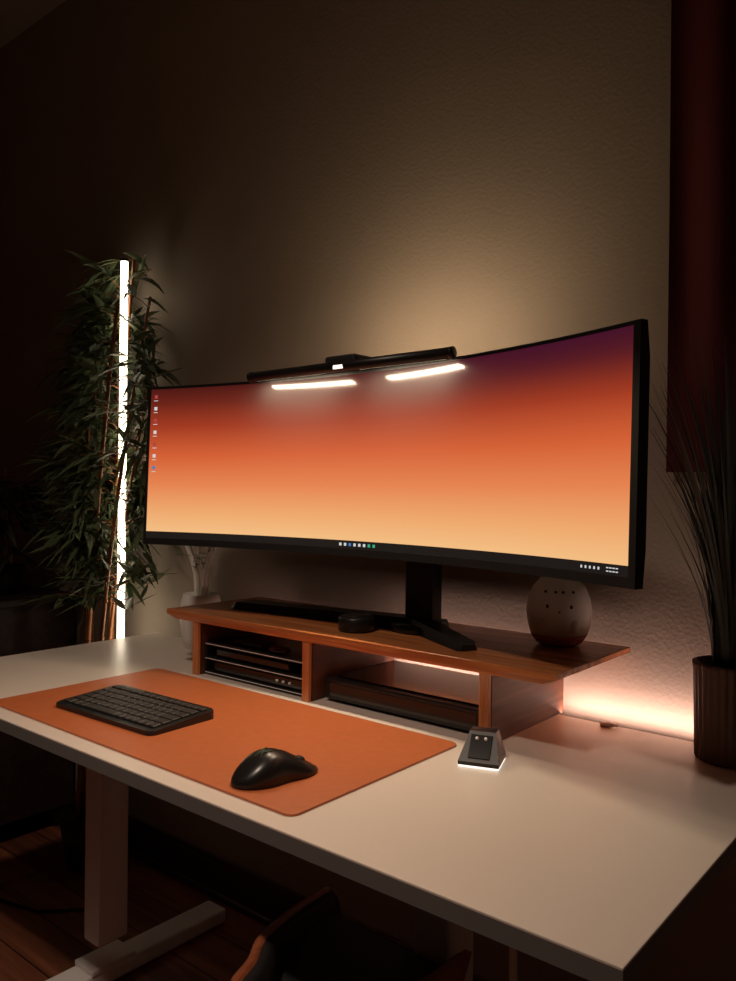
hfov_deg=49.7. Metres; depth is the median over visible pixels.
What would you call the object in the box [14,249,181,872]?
bamboo
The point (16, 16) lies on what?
ceiling
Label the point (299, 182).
wall
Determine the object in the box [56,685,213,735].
keyboard
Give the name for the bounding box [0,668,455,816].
desk mat
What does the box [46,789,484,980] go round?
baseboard
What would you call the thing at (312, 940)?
shell chair
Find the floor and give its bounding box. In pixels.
[0,811,266,980]
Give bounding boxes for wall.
[0,0,735,980]
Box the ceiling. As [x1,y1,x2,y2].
[0,0,65,47]
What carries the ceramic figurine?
on the shelf
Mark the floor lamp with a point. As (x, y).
(124, 261)
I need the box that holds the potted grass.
[648,331,735,768]
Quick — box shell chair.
[231,886,471,980]
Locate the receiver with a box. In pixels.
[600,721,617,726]
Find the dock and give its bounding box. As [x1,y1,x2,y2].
[458,726,505,770]
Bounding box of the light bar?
[247,346,456,382]
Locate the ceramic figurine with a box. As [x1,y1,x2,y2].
[526,577,591,646]
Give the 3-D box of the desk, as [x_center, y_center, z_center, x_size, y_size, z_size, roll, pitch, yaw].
[-0.213,0.823,1.618,1.800,0.750,0.755,1,0,40]
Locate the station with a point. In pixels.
(445, 697)
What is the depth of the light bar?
1.55 m
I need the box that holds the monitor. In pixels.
[143,319,649,651]
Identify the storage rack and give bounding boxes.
[205,633,301,695]
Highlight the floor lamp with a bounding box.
[117,258,129,871]
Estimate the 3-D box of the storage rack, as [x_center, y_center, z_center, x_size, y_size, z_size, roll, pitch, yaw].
[-0.196,0.398,1.902,0.346,0.095,0.211,1,0,40]
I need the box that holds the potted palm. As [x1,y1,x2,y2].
[0,468,59,594]
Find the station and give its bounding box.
[325,660,478,730]
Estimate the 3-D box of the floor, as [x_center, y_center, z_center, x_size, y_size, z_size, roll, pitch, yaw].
[-1.476,1.235,1.002,4.690,0.100,3.640,1,0,40]
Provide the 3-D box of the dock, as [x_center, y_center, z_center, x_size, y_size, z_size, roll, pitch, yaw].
[0.190,0.426,1.321,0.067,0.049,0.067,1,0,20]
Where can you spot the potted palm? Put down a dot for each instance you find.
(10, 573)
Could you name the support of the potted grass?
on the desk
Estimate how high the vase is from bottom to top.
0.333 m
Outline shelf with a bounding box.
[166,597,629,739]
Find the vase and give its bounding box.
[177,546,220,650]
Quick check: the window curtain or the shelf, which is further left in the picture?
the shelf
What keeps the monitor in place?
on the shelf
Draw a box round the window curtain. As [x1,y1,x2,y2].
[666,0,735,471]
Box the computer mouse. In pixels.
[231,747,317,789]
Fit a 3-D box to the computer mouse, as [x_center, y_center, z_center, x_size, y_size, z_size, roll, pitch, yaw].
[-0.143,0.420,1.233,0.148,0.046,0.074,1,0,-37]
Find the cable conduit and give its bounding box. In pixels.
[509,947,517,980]
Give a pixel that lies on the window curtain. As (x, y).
(702, 203)
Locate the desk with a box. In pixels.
[0,633,735,980]

